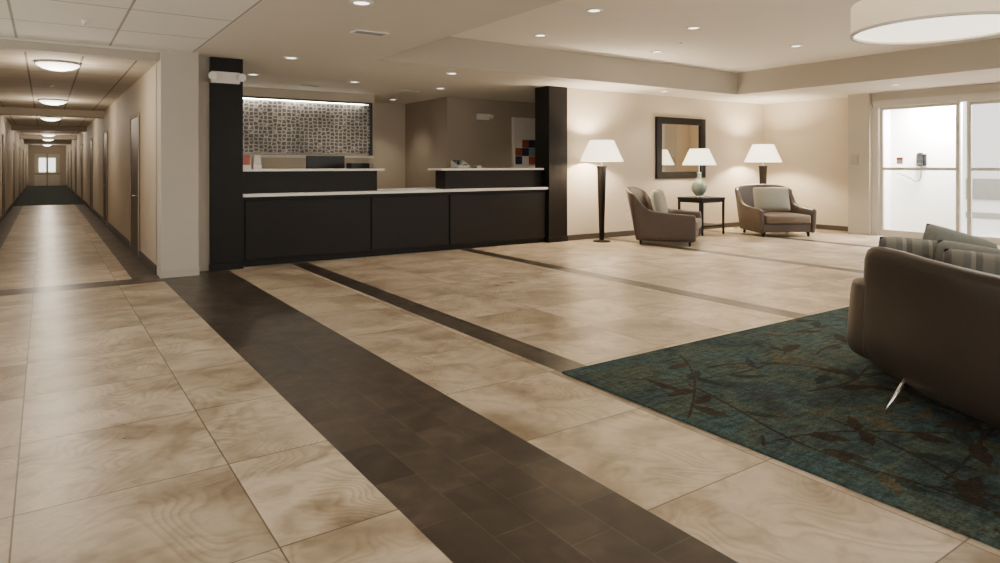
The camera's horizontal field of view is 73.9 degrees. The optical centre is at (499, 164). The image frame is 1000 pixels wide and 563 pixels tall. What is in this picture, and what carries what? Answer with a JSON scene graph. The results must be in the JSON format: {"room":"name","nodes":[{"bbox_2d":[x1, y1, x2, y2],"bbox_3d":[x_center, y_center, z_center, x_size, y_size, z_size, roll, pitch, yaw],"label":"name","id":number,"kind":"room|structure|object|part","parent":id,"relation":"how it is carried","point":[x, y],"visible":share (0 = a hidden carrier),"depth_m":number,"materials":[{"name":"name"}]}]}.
{"room":"lobby","nodes":[
{"label":"lobby","id":0,"kind":"room"},
{"bbox_2d":[0,115,27,216],"bbox_3d":[-20.148,0.000,27.593,0.130,3.000,48.100,0,0,-34],"label":"wall","id":1,"kind":"structure","parent":0,"point":[5,126],"depth_m":23.57,"materials":[{"name":"paint"}]},
{"bbox_2d":[2,134,5,215],"bbox_3d":[-14.100,0.320,18.948,0.083,2.360,1.320,0,0,-34],"label":"door","id":2,"kind":"structure","parent":1,"relation":"in","point":[3,136],"depth_m":18.76,"materials":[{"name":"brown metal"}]},
{"bbox_2d":[0,185,27,222],"bbox_3d":[-20.029,1.440,27.553,0.020,0.120,47.900,0,0,-34],"label":"baseboard","id":3,"kind":"structure","parent":1,"relation":"attached to","point":[21,193],"depth_m":23.09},
{"bbox_2d":[13,142,15,201],"bbox_3d":[-18.337,0.320,25.136,0.083,2.360,1.320,0,0,-34],"label":"door","id":4,"kind":"structure","parent":1,"relation":"in","point":[14,178],"depth_m":24.66,"materials":[{"name":"brown wood"}]},
{"bbox_3d":[-18.356,0.320,25.123,0.012,2.360,1.320,0,0,-34],"label":"casing","id":5,"kind":"part","parent":4,"relation":"part of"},
{"bbox_2d":[19,146,19,194],"bbox_3d":[-22.009,0.320,30.500,0.083,2.360,1.320,0,0,-34],"label":"door","id":6,"kind":"structure","parent":1,"relation":"in","point":[19,146],"depth_m":30.68,"materials":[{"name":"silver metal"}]},
{"bbox_2d":[23,149,23,189],"bbox_3d":[-25.681,0.320,35.863,0.083,2.360,1.320,0,0,-34],"label":"door","id":7,"kind":"structure","parent":1,"relation":"in","point":[23,149],"depth_m":36.34,"materials":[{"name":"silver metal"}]},
{"bbox_2d":[25,152,25,187],"bbox_3d":[-29.354,0.320,41.226,0.083,2.360,1.320,0,0,-34],"label":"door","id":8,"kind":"structure","parent":1,"relation":"in","point":[25,152],"depth_m":40.71,"materials":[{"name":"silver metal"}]},
{"bbox_2d":[0,39,159,61],"bbox_3d":[-6.434,-1.525,7.714,5.300,0.250,0.200,0,0,-34],"label":"beam","id":9,"kind":"structure","parent":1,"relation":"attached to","point":[11,45],"depth_m":8.38,"materials":[{"name":"paint"}]},
{"bbox_2d":[28,145,65,185],"bbox_3d":[-32.701,0.000,48.024,2.500,3.000,0.200,0,0,-34],"label":"wall","id":10,"kind":"structure","parent":0,"point":[32,149],"depth_m":47.89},
{"bbox_2d":[34,154,59,185],"bbox_3d":[-32.616,0.350,47.900,1.500,2.300,0.100,0,0,-34],"label":"door","id":11,"kind":"structure","parent":10,"relation":"in","point":[46,166],"depth_m":47.85,"materials":[{"name":"beige wood"}]},
{"bbox_2d":[0,50,156,145],"bbox_3d":[-19.170,-1.450,28.262,2.500,0.100,48.100,0,0,-34],"label":"ceiling","id":12,"kind":"structure","parent":0,"point":[95,85],"depth_m":11.56,"materials":[{"name":"tile"}]},
{"bbox_2d":[41,134,55,136],"bbox_3d":[-20.497,-1.345,30.201,0.540,0.110,0.540,0,0,-34],"label":"dome light","id":13,"kind":"object","parent":12,"relation":"attached to","point":[47,135],"visible":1,"depth_m":30.04,"materials":[{"name":"glass"}]},
{"bbox_2d":[40,117,61,120],"bbox_3d":[-13.153,-1.345,19.475,0.540,0.110,0.540,0,0,-34],"label":"dome light","id":14,"kind":"object","parent":12,"relation":"attached to","point":[43,118],"visible":0.97,"depth_m":19.32,"materials":[{"name":"glass"}]},
{"bbox_2d":[41,118,60,120],"bbox_3d":[-13.153,-1.330,19.475,0.510,0.080,0.510,0,0,-34],"label":"diffuser","id":15,"kind":"object","parent":14,"relation":"attached to","point":[47,119],"depth_m":19.35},
{"bbox_2d":[38,99,67,104],"bbox_3d":[-9.594,-1.345,14.277,0.540,0.110,0.540,0,0,-34],"label":"dome light","id":16,"kind":"object","parent":12,"relation":"attached to","point":[44,101],"visible":1,"depth_m":14.13,"materials":[{"name":"glass"}]},
{"bbox_2d":[34,59,80,70],"bbox_3d":[-6.034,-1.345,9.079,0.540,0.110,0.540,0,0,-34],"label":"dome light","id":17,"kind":"object","parent":12,"relation":"attached to","point":[55,65],"visible":1,"depth_m":8.93,"materials":[{"name":"glass"}]},
{"bbox_2d":[66,63,156,264],"bbox_3d":[-18.220,0.000,28.973,0.130,3.000,48.000,0,0,-34],"label":"wall","id":18,"kind":"structure","parent":0,"point":[141,97],"depth_m":12.82,"materials":[{"name":"paint"}]},
{"bbox_2d":[24,141,70,143],"bbox_3d":[-26.543,-1.315,39.030,2.240,0.170,0.400,0,0,-34],"label":"trim","id":19,"kind":"structure","parent":18,"relation":"attached to","point":[25,142],"depth_m":38.86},
{"bbox_2d":[19,135,76,139],"bbox_3d":[-21.458,-1.315,31.604,2.240,0.170,0.400,0,0,-34],"label":"trim","id":20,"kind":"structure","parent":18,"relation":"attached to","point":[20,136],"depth_m":31.38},
{"bbox_2d":[11,125,85,131],"bbox_3d":[-16.373,-1.315,24.178,2.240,0.170,0.400,0,0,-34],"label":"trim","id":21,"kind":"structure","parent":18,"relation":"attached to","point":[13,127],"depth_m":23.98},
{"bbox_2d":[0,107,103,117],"bbox_3d":[-11.289,-1.315,16.752,2.240,0.170,0.400,0,0,-34],"label":"beam","id":22,"kind":"structure","parent":18,"relation":"attached to","point":[3,110],"depth_m":16.58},
{"bbox_2d":[68,153,68,185],"bbox_3d":[-28.139,0.320,43.270,0.083,2.360,1.320,0,0,-34],"label":"door","id":23,"kind":"structure","parent":18,"relation":"in","point":[68,153],"depth_m":42.80,"materials":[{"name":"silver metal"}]},
{"bbox_2d":[71,150,71,191],"bbox_3d":[-24.466,0.320,37.907,0.083,2.360,1.320,0,0,-34],"label":"door","id":24,"kind":"structure","parent":18,"relation":"in","point":[71,150],"depth_m":37.42,"materials":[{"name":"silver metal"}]},
{"bbox_2d":[74,147,76,193],"bbox_3d":[-20.794,0.320,32.544,0.083,2.360,1.320,0,0,-34],"label":"door","id":25,"kind":"structure","parent":18,"relation":"in","point":[75,175],"depth_m":32.14,"materials":[{"name":"brown wood"}]},
{"bbox_2d":[80,144,82,198],"bbox_3d":[-17.122,0.320,27.180,0.083,2.360,1.320,0,0,-34],"label":"door","id":26,"kind":"structure","parent":18,"relation":"in","point":[81,177],"depth_m":26.71,"materials":[{"name":"brown wood"}]},
{"bbox_3d":[-17.102,0.320,27.194,0.012,2.360,1.320,0,0,-34],"label":"casing","id":27,"kind":"part","parent":26,"relation":"part of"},
{"bbox_2d":[89,138,92,207],"bbox_3d":[-13.449,0.320,21.817,0.083,2.360,1.320,0,0,-34],"label":"door","id":28,"kind":"structure","parent":18,"relation":"in","point":[91,140],"depth_m":21.65,"materials":[{"name":"brown wood"}]},
{"bbox_2d":[103,130,107,221],"bbox_3d":[-9.947,0.320,16.701,0.083,2.360,1.320,0,0,-34],"label":"door","id":29,"kind":"structure","parent":18,"relation":"in","point":[105,133],"depth_m":16.67,"materials":[{"name":"brown wood"}]},
{"bbox_2d":[65,184,156,273],"bbox_3d":[-18.226,1.440,28.848,0.020,0.120,47.800,0,0,-34],"label":"baseboard","id":30,"kind":"structure","parent":18,"relation":"attached to","point":[152,266],"depth_m":12.46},
{"bbox_2d":[130,112,139,257],"bbox_3d":[-6.218,0.320,11.256,0.083,2.360,1.320,0,0,-34],"label":"door","id":31,"kind":"structure","parent":18,"relation":"in","point":[135,118],"depth_m":11.16,"materials":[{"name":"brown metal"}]},
{"bbox_2d":[156,49,198,276],"bbox_3d":[-4.426,-0.015,9.119,0.460,3.030,0.450,0,0,-34],"label":"wall column","id":32,"kind":"structure","parent":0,"point":[177,111],"depth_m":8.94,"materials":[{"name":"paint"}]},
{"bbox_2d":[160,268,199,278],"bbox_3d":[-4.295,1.450,8.927,0.480,0.100,0.015,0,0,-34],"label":"baseboard","id":33,"kind":"structure","parent":32,"relation":"attached to","point":[191,271],"depth_m":8.92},
{"bbox_2d":[199,56,208,270],"bbox_3d":[-5.162,-0.015,10.778,0.200,3.030,3.380,0,0,-34],"label":"wall","id":34,"kind":"structure","parent":0,"point":[203,61],"depth_m":9.40,"materials":[{"name":"paint"}]},
{"bbox_2d":[243,86,374,168],"bbox_3d":[-4.523,-0.015,13.385,4.200,3.030,0.200,0,0,-34],"label":"wall","id":35,"kind":"structure","parent":0,"point":[266,162],"depth_m":13.57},
{"bbox_2d":[243,96,373,157],"bbox_3d":[-4.375,-0.745,13.275,3.920,1.190,0.150,0,0,-34],"label":"panel","id":36,"kind":"object","parent":35,"relation":"attached to","point":[270,124],"visible":0.6,"depth_m":13.58,"materials":[{"name":"pebble stone mosaic"},{"name":"black plastic"}]},
{"bbox_2d":[375,102,404,188],"bbox_3d":[-3.100,-0.015,16.299,1.700,3.030,0.200,0,0,-34],"label":"wall","id":37,"kind":"structure","parent":0,"point":[389,117],"depth_m":16.45,"materials":[{"name":"paint"}]},
{"bbox_2d":[405,97,534,187],"bbox_3d":[0.653,-0.015,17.596,6.040,3.030,2.300,0,0,-34],"label":"wall","id":38,"kind":"structure","parent":0,"point":[439,131],"depth_m":15.62,"materials":[{"name":"paint"}]},
{"bbox_2d":[476,113,493,119],"bbox_3d":[-0.364,-1.120,15.400,0.436,0.140,0.175,0,0,-34],"label":"emergency light","id":39,"kind":"object","parent":38,"relation":"attached to","point":[479,116],"visible":1,"depth_m":15.41,"materials":[{"name":"white plastic"}]},
{"bbox_2d":[512,117,534,167],"bbox_3d":[0.613,-0.270,16.133,0.760,1.740,0.070,0,0,-34],"label":"framed board","id":40,"kind":"object","parent":38,"relation":"attached to","point":[523,129],"visible":0.73,"depth_m":16.08,"materials":[{"name":"beige paint"}]},
{"bbox_2d":[0,185,999,562],"bbox_3d":[18.155,1.557,23.399,63.600,0.126,98.100,0,0,-34],"label":"floor","id":41,"kind":"structure","parent":0,"point":[420,407],"depth_m":4.03,"materials":[{"name":"tile"}]},
{"bbox_2d":[209,57,243,270],"bbox_3d":[-4.029,-0.015,9.689,0.456,3.030,0.458,0,0,-34],"label":"pillar","id":42,"kind":"structure","parent":41,"relation":"on","point":[225,100],"depth_m":9.50,"materials":[{"name":"brown wood"}]},
{"bbox_2d":[208,71,245,84],"bbox_3d":[-3.872,-1.240,9.407,0.501,0.161,0.201,0,0,-34],"label":"emergency light","id":43,"kind":"object","parent":42,"relation":"attached to","point":[215,76],"visible":1,"depth_m":9.42,"materials":[{"name":"white plastic"}]},
{"bbox_2d":[243,189,546,266],"bbox_3d":[-1.560,0.985,11.482,5.660,1.030,0.490,0,0,-34],"label":"reception desk","id":44,"kind":"object","parent":41,"relation":"on","point":[278,229],"visible":0.96,"depth_m":10.96,"materials":[{"name":"brown wood"}]},
{"bbox_3d":[-2.925,0.960,10.272,1.940,0.860,0.025,0,0,-34],"label":"panel","id":45,"kind":"part","parent":44,"relation":"part of","materials":[{"name":"brown wood"}]},
{"bbox_3d":[-1.430,0.492,11.292,5.660,0.045,0.030,0,0,-34],"label":"rail","id":46,"kind":"part","parent":44,"relation":"part of","materials":[{"name":"white stone"}]},
{"bbox_2d":[243,187,547,196],"bbox_3d":[-1.690,0.448,11.672,5.660,0.045,1.030,0,0,-34],"label":"countertop","id":47,"kind":"structure","parent":44,"relation":"on","point":[433,189],"depth_m":11.08,"materials":[{"name":"stone"}]},
{"bbox_2d":[243,168,383,193],"bbox_3d":[-2.997,0.242,10.607,2.260,0.365,0.530,0,0,-34],"label":"countertop","id":48,"kind":"structure","parent":47,"relation":"on","point":[254,180],"depth_m":10.37,"materials":[{"name":"brown wood"}]},
{"bbox_2d":[243,156,250,168],"bbox_3d":[-3.813,-0.040,9.994,0.120,0.200,0.060,0,0,-34],"label":"brochure holder","id":49,"kind":"object","parent":48,"relation":"on","point":[246,159],"visible":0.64,"depth_m":9.98,"materials":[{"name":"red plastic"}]},
{"bbox_2d":[253,156,261,168],"bbox_3d":[-3.681,-0.040,10.084,0.120,0.200,0.060,0,0,-34],"label":"brochure holder","id":50,"kind":"object","parent":48,"relation":"on","point":[256,159],"visible":1,"depth_m":10.07,"materials":[{"name":"paper"}]},
{"bbox_2d":[306,156,344,168],"bbox_3d":[-2.945,0.135,11.200,0.680,0.580,0.190,0,0,-40],"label":"monitor","id":51,"kind":"object","parent":48,"relation":"on","point":[312,162],"visible":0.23,"depth_m":11.16,"materials":[{"name":"black plastic"}]},
{"bbox_2d":[346,163,369,168],"bbox_3d":[-2.362,0.015,11.060,0.320,0.090,0.220,0,0,-34],"label":"document tray","id":52,"kind":"object","parent":48,"relation":"on","point":[348,165],"visible":1,"depth_m":11.06,"materials":[{"name":"black plastic"}]},
{"bbox_2d":[428,168,543,188],"bbox_3d":[-0.228,0.242,12.502,2.270,0.365,0.530,0,0,-34],"label":"countertop","id":53,"kind":"structure","parent":47,"relation":"on","point":[445,178],"depth_m":12.24,"materials":[{"name":"brown wood"}]},
{"bbox_2d":[451,160,469,167],"bbox_3d":[-0.722,-0.015,12.170,0.220,0.150,0.300,0,0,44],"label":"desk phone","id":54,"kind":"object","parent":53,"relation":"on","point":[454,163],"visible":0.95,"depth_m":12.08,"materials":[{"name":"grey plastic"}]},
{"bbox_3d":[-1.501,0.960,11.246,1.430,0.860,0.025,0,0,-34],"label":"panel","id":55,"kind":"part","parent":44,"relation":"part of","materials":[{"name":"brown wood"}]},
{"bbox_3d":[-0.008,0.960,12.269,2.110,0.860,0.025,0,0,-34],"label":"panel","id":56,"kind":"part","parent":44,"relation":"part of","materials":[{"name":"brown wood"}]},
{"bbox_2d":[535,86,567,242],"bbox_3d":[1.013,-0.015,13.141,0.476,3.030,0.458,0,0,-34],"label":"pillar","id":57,"kind":"structure","parent":41,"relation":"on","point":[550,101],"depth_m":12.95,"materials":[{"name":"brown wood"}]},
{"bbox_2d":[581,140,622,242],"bbox_3d":[1.991,0.510,13.022,0.840,1.980,0.840,0,0,-34],"label":"floor lamp","id":58,"kind":"object","parent":41,"relation":"on","point":[601,151],"visible":1,"depth_m":12.89,"materials":[{"name":"fabric"}]},
{"bbox_3d":[1.991,-0.275,13.022,0.840,0.410,0.840,0,0,-34],"label":"lamp shade","id":59,"kind":"part","parent":58,"relation":"part of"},
{"bbox_2d":[625,187,701,246],"bbox_3d":[3.146,0.966,12.889,1.396,1.073,1.320,0,0,22],"label":"armchair","id":60,"kind":"object","parent":41,"relation":"on","point":[676,225],"visible":0.94,"depth_m":12.36,"materials":[{"name":"fabric"}]},
{"bbox_2d":[650,189,667,212],"bbox_3d":[3.094,0.745,12.910,0.281,0.524,0.772,0,0,22],"label":"throw pillow","id":61,"kind":"object","parent":60,"relation":"on","point":[658,200],"visible":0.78,"depth_m":12.61,"materials":[{"name":"beige fabric"}]},
{"bbox_2d":[696,218,701,230],"bbox_3d":[3.311,1.131,12.824,1.042,0.177,0.963,0,0,22],"label":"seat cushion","id":62,"kind":"object","parent":60,"relation":"on","point":[698,220],"depth_m":12.57,"materials":[{"name":"beige fabric"}]},
{"bbox_2d":[677,196,724,235],"bbox_3d":[4.394,1.100,14.522,0.760,0.800,0.680,0,0,-34],"label":"end table","id":63,"kind":"object","parent":41,"relation":"on","point":[691,199],"visible":0.82,"depth_m":14.33,"materials":[{"name":"brown wood"}]},
{"bbox_2d":[682,149,715,196],"bbox_3d":[4.336,0.175,14.483,0.720,1.050,0.720,0,0,-34],"label":"table lamp","id":64,"kind":"object","parent":63,"relation":"on","point":[699,157],"visible":0.94,"depth_m":14.32,"materials":[{"name":"fabric"}]},
{"bbox_3d":[4.336,-0.175,14.483,0.720,0.350,0.720,0,0,-34],"label":"lamp shade","id":65,"kind":"part","parent":64,"relation":"part of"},
{"bbox_3d":[4.280,1.120,14.069,0.042,0.760,0.042,0,0,-34],"label":"leg","id":66,"kind":"part","parent":63,"relation":"part of","materials":[{"name":"brown wood"}]},
{"bbox_3d":[4.858,1.120,14.464,0.042,0.760,0.042,0,0,-34],"label":"leg","id":67,"kind":"part","parent":63,"relation":"part of","materials":[{"name":"brown wood"}]},
{"bbox_2d":[744,144,781,183],"bbox_3d":[6.213,0.510,15.707,0.840,1.980,0.840,0,0,-34],"label":"floor lamp","id":68,"kind":"object","parent":41,"relation":"on","point":[762,153],"visible":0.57,"depth_m":15.47,"materials":[{"name":"fabric"}]},
{"bbox_3d":[6.213,-0.275,15.707,0.840,0.410,0.840,0,0,-34],"label":"lamp shade","id":69,"kind":"part","parent":68,"relation":"part of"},
{"bbox_2d":[735,184,816,236],"bbox_3d":[5.934,0.966,14.462,1.320,1.073,1.396,0,0,-4],"label":"armchair","id":70,"kind":"object","parent":41,"relation":"on","point":[800,218],"visible":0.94,"depth_m":14.00,"materials":[{"name":"beige leather"}]},
{"bbox_2d":[753,187,789,210],"bbox_3d":[5.929,0.745,14.519,0.811,0.524,0.281,0,0,-4],"label":"throw pillow","id":71,"kind":"object","parent":70,"relation":"on","point":[765,198],"visible":0.98,"depth_m":14.42,"materials":[{"name":"beige fabric"}]},
{"bbox_2d":[764,212,810,223],"bbox_3d":[5.947,1.131,14.286,0.963,0.177,1.042,0,0,-4],"label":"seat cushion","id":72,"kind":"object","parent":70,"relation":"on","point":[769,217],"depth_m":13.78,"materials":[{"name":"beige fabric"}]},
{"bbox_3d":[5.944,1.308,14.325,1.030,0.177,1.008,0,0,-4],"label":"seat","id":73,"kind":"part","parent":70,"relation":"part of","materials":[{"name":"beige leather"}]},
{"bbox_2d":[562,306,999,548],"bbox_3d":[4.476,1.491,3.792,5.530,0.018,6.200,0,0,-34],"label":"area rug","id":74,"kind":"object","parent":41,"relation":"on","point":[793,392],"visible":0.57,"depth_m":3.96,"materials":[{"name":"teal carpet"}]},
{"bbox_2d":[847,246,999,427],"bbox_3d":[3.267,1.015,3.524,1.568,0.945,3.221,0,0,-27],"label":"sofa","id":75,"kind":"object","parent":74,"relation":"on","point":[932,326],"visible":1,"depth_m":3.83,"materials":[{"name":"brown leather"}]},
{"bbox_3d":[2.832,1.058,4.928,1.066,0.557,0.329,0,0,-38],"label":"arm","id":76,"kind":"part","parent":75,"relation":"part of","materials":[{"name":"brown leather"}]},
{"bbox_3d":[2.415,1.377,4.045,0.229,0.221,0.030,0,0,-22],"label":"leg","id":77,"kind":"part","parent":75,"relation":"part of","materials":[{"name":"silver metal"}]},
{"bbox_2d":[878,237,937,259],"bbox_3d":[2.870,0.735,4.571,0.496,0.458,0.232,0,0,25],"label":"throw pillow","id":78,"kind":"object","parent":75,"relation":"on","point":[920,247],"visible":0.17,"depth_m":4.57,"materials":[{"name":"fabric"}]},
{"bbox_2d":[922,223,997,247],"bbox_3d":[3.201,0.700,4.652,0.610,0.574,0.257,0,0,2],"label":"throw pillow","id":79,"kind":"object","parent":75,"relation":"on","point":[932,232],"visible":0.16,"depth_m":4.63,"materials":[{"name":"grey fabric"}]},
{"bbox_2d":[934,240,999,261],"bbox_3d":[3.051,0.740,4.271,0.503,0.482,0.230,0,0,28],"label":"throw pillow","id":80,"kind":"object","parent":75,"relation":"on","point":[942,244],"visible":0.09,"depth_m":4.33,"materials":[{"name":"grey fabric"}]},
{"bbox_2d":[942,249,999,274],"bbox_3d":[2.897,0.750,3.947,0.507,0.468,0.238,0,0,29],"label":"throw pillow","id":81,"kind":"object","parent":75,"relation":"on","point":[980,261],"visible":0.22,"depth_m":3.97,"materials":[{"name":"fabric"}]},
{"bbox_2d":[965,178,999,199],"bbox_3d":[19.744,1.060,31.699,0.400,0.920,50.000,0,0,-34],"label":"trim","id":82,"kind":"structure","parent":41,"relation":"on","point":[982,189],"depth_m":29.16,"materials":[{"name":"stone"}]},
{"bbox_2d":[965,211,999,218],"bbox_3d":[12.627,1.440,20.765,0.300,0.160,40.000,0,0,-34],"label":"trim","id":83,"kind":"structure","parent":41,"relation":"on","point":[985,215],"depth_m":18.87,"materials":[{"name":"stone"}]},
{"bbox_2d":[0,0,999,103],"bbox_3d":[1.524,-1.815,7.952,18.700,0.570,19.400,0,0,-34],"label":"ceiling","id":84,"kind":"structure","parent":0,"point":[323,27],"depth_m":8.11,"materials":[{"name":"paint"}]},
{"bbox_2d":[0,36,159,52],"bbox_3d":[-6.549,-1.515,7.502,4.870,0.030,0.020,0,0,-34],"label":"trim","id":85,"kind":"structure","parent":84,"relation":"attached to","point":[1,37],"depth_m":8.35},
{"bbox_2d":[246,73,259,75],"bbox_3d":[-4.161,-1.524,11.210,0.230,0.012,0.230,0,0,-34],"label":"recessed light","id":86,"kind":"object","parent":84,"relation":"in","point":[251,74],"visible":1,"depth_m":11.19,"materials":[{"name":"glass"}]},
{"bbox_2d":[283,56,298,59],"bbox_3d":[-2.974,-1.524,9.477,0.230,0.012,0.230,0,0,-34],"label":"recessed light","id":87,"kind":"object","parent":84,"relation":"in","point":[285,57],"visible":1,"depth_m":9.42,"materials":[{"name":"glass"}]},
{"bbox_2d":[298,84,321,86],"bbox_3d":[-3.653,-1.524,12.769,0.400,0.012,0.200,0,0,-34],"label":"ceiling vent","id":88,"kind":"object","parent":84,"relation":"in","point":[300,84],"visible":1,"depth_m":12.72,"materials":[{"name":"white plastic"}]},
{"bbox_2d":[349,0,373,5],"bbox_3d":[-1.304,-1.524,6.258,0.230,0.012,0.230,0,0,-34],"label":"recessed light","id":89,"kind":"object","parent":84,"relation":"in","point":[353,2],"visible":1,"depth_m":6.25,"materials":[{"name":"glass"}]},
{"bbox_2d":[350,29,388,36],"bbox_3d":[-1.510,-1.524,7.692,0.400,0.012,0.200,0,0,-34],"label":"ceiling vent","id":90,"kind":"object","parent":84,"relation":"in","point":[361,32],"visible":1,"depth_m":7.69,"materials":[{"name":"white plastic"}]},
{"bbox_2d":[399,90,418,92],"bbox_3d":[-1.890,-1.524,13.734,0.400,0.012,0.200,0,0,-34],"label":"ceiling vent","id":91,"kind":"object","parent":84,"relation":"in","point":[399,90],"visible":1,"depth_m":13.74,"materials":[{"name":"white plastic"}]},
{"bbox_2d":[445,72,458,74],"bbox_3d":[-0.803,-1.524,11.085,0.230,0.012,0.230,0,0,-34],"label":"recessed light","id":92,"kind":"object","parent":84,"relation":"in","point":[448,73],"visible":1,"depth_m":11.08,"materials":[{"name":"glass"}]},
{"bbox_2d":[376,37,736,94],"bbox_3d":[1.673,-1.764,12.044,8.430,0.473,0.015,0,0,-34],"label":"ceiling soffit side","id":93,"kind":"structure","parent":84,"relation":"attached to","point":[455,52],"depth_m":11.61,"materials":[{"name":"paint"}]},
{"bbox_2d":[737,38,999,94],"bbox_3d":[8.817,-1.764,9.058,0.015,0.473,12.985,0,0,-34],"label":"ceiling soffit side","id":94,"kind":"structure","parent":84,"relation":"attached to","point":[981,54],"depth_m":11.96,"materials":[{"name":"paint"}]},
{"bbox_2d":[567,88,763,234],"bbox_3d":[3.988,-0.015,15.062,6.600,3.030,0.150,0,0,-34],"label":"wall","id":95,"kind":"structure","parent":0,"point":[627,119],"depth_m":14.29,"materials":[{"name":"paint"}]},
{"bbox_2d":[567,222,739,240],"bbox_3d":[4.001,1.445,14.972,6.480,0.110,0.015,0,0,-34],"label":"baseboard","id":96,"kind":"structure","parent":95,"relation":"attached to","point":[733,224],"depth_m":13.84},
{"bbox_2d":[655,117,705,178],"bbox_3d":[4.088,-0.380,15.004,1.640,1.360,0.060,0,0,-34],"label":"wall mirror","id":97,"kind":"object","parent":95,"relation":"attached to","point":[674,137],"visible":0.86,"depth_m":14.93,"materials":[{"name":"brown wood"}]},
{"bbox_2d":[662,124,699,171],"bbox_3d":[4.077,-0.380,15.020,1.320,1.080,0.020,0,0,-34],"label":"mirror glass","id":98,"kind":"object","parent":97,"relation":"attached to","point":[677,139],"depth_m":14.97,"materials":[{"name":"mirror"}]},
{"bbox_2d":[449,0,999,72],"bbox_3d":[5.341,-2.050,6.687,8.430,0.100,13.000,0,0,-34],"label":"ceiling","id":99,"kind":"structure","parent":0,"point":[737,36],"depth_m":9.89,"materials":[{"name":"paint"}]},
{"bbox_2d":[533,34,547,36],"bbox_3d":[0.622,-1.994,10.243,0.230,0.012,0.230,0,0,-34],"label":"recessed light","id":100,"kind":"object","parent":99,"relation":"in","point":[534,35],"visible":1,"depth_m":10.26,"materials":[{"name":"glass"}]},
{"bbox_2d":[585,8,602,12],"bbox_3d":[1.219,-1.994,8.591,0.230,0.012,0.230,0,0,-34],"label":"recessed light","id":101,"kind":"object","parent":99,"relation":"in","point":[591,10],"visible":1,"depth_m":8.60,"materials":[{"name":"glass"}]},
{"bbox_2d":[651,50,663,52],"bbox_3d":[2.767,-1.994,11.712,0.230,0.012,0.230,0,0,-34],"label":"recessed light","id":102,"kind":"object","parent":99,"relation":"in","point":[655,51],"visible":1,"depth_m":11.70,"materials":[{"name":"glass"}]},
{"bbox_2d":[686,26,701,29],"bbox_3d":[2.820,-1.994,9.688,0.230,0.012,0.230,0,0,-34],"label":"recessed light","id":103,"kind":"object","parent":99,"relation":"in","point":[690,27],"visible":1,"depth_m":9.66,"materials":[{"name":"glass"}]},
{"bbox_2d":[850,0,999,44],"bbox_3d":[3.496,-1.532,5.302,1.248,0.935,1.248,0,0,-34],"label":"drum pendant","id":104,"kind":"object","parent":99,"relation":"hanging from","point":[873,22],"visible":1,"depth_m":5.16,"materials":[{"name":"fabric"}]},
{"bbox_2d":[854,14,999,41],"bbox_3d":[3.496,-1.095,5.302,1.200,0.010,1.200,0,0,-34],"label":"diffuser","id":105,"kind":"object","parent":104,"relation":"attached to","point":[898,27],"depth_m":5.31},
{"bbox_2d":[764,97,847,225],"bbox_3d":[7.410,-0.015,15.860,0.150,3.030,2.400,0,0,-34],"label":"wall","id":106,"kind":"structure","parent":0,"point":[810,138],"depth_m":15.70,"materials":[{"name":"paint"}]},
{"bbox_2d":[816,224,847,230],"bbox_3d":[7.347,1.445,15.808,0.015,0.110,2.385,0,0,-34],"label":"baseboard","id":107,"kind":"structure","parent":106,"relation":"attached to","point":[818,226],"depth_m":15.33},
{"bbox_2d":[848,93,872,234],"bbox_3d":[8.009,-0.015,14.543,0.650,3.030,0.450,0,0,-34],"label":"wall column","id":108,"kind":"structure","parent":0,"point":[860,106],"depth_m":14.33,"materials":[{"name":"paint"}]},
{"bbox_2d":[851,154,858,164],"bbox_3d":[7.686,-0.120,14.413,0.030,0.220,0.160,0,0,-34],"label":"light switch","id":109,"kind":"object","parent":108,"relation":"attached to","point":[854,157],"visible":1,"depth_m":14.40,"materials":[{"name":"beige plastic"}]},
{"bbox_2d":[884,110,890,229],"bbox_3d":[8.374,0.000,14.763,1.000,3.000,0.100,0,0,-34],"label":"wall","id":110,"kind":"structure","parent":0,"point":[887,113],"depth_m":14.92,"materials":[{"name":"white paint"}]},
{"bbox_2d":[891,102,964,232],"bbox_3d":[8.826,0.000,15.121,0.150,3.000,3.020,0,0,-34],"label":"wall","id":111,"kind":"structure","parent":0,"point":[931,131],"depth_m":14.41,"materials":[{"name":"white paint"}]},
{"bbox_2d":[897,153,926,181],"bbox_3d":[9.019,0.048,14.600,0.120,0.635,0.602,0,0,-34],"label":"wall phone","id":112,"kind":"object","parent":111,"relation":"attached to","point":[921,159],"visible":0.97,"depth_m":14.40,"materials":[{"name":"black plastic"}]},
{"bbox_3d":[9.161,-0.110,14.454,0.050,0.260,0.200,0,0,-34],"label":"plate","id":113,"kind":"part","parent":112,"relation":"part of","materials":[{"name":"white plastic"}]},
{"bbox_2d":[872,82,999,104],"bbox_3d":[11.191,-1.405,9.632,0.150,0.250,11.250,0,0,-34],"label":"wall","id":114,"kind":"structure","parent":0,"point":[989,87],"depth_m":13.17,"materials":[{"name":"paint"}]},
{"bbox_2d":[872,108,879,235],"bbox_3d":[8.049,0.140,14.219,0.150,2.720,0.130,0,0,-34],"label":"trim","id":115,"kind":"structure","parent":114,"relation":"attached to","point":[875,111],"depth_m":14.16,"materials":[{"name":"paint"}]},
{"bbox_2d":[880,102,960,238],"bbox_3d":[8.509,0.140,13.522,0.060,2.720,1.500,0,0,-34],"label":"door","id":116,"kind":"structure","parent":114,"relation":"in","point":[883,232],"depth_m":13.54,"materials":[{"name":"glass"}]},
{"bbox_2d":[873,91,999,107],"bbox_3d":[9.397,-1.290,12.251,0.250,0.140,4.800,0,0,-34],"label":"trim","id":117,"kind":"structure","parent":114,"relation":"attached to","point":[962,98],"depth_m":13.11,"materials":[{"name":"paint"}]},
{"bbox_2d":[967,100,999,244],"bbox_3d":[9.448,0.140,12.256,0.060,2.720,1.450,0,0,-34],"label":"door","id":118,"kind":"structure","parent":114,"relation":"in","point":[970,169],"depth_m":12.79,"materials":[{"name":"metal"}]}
]}

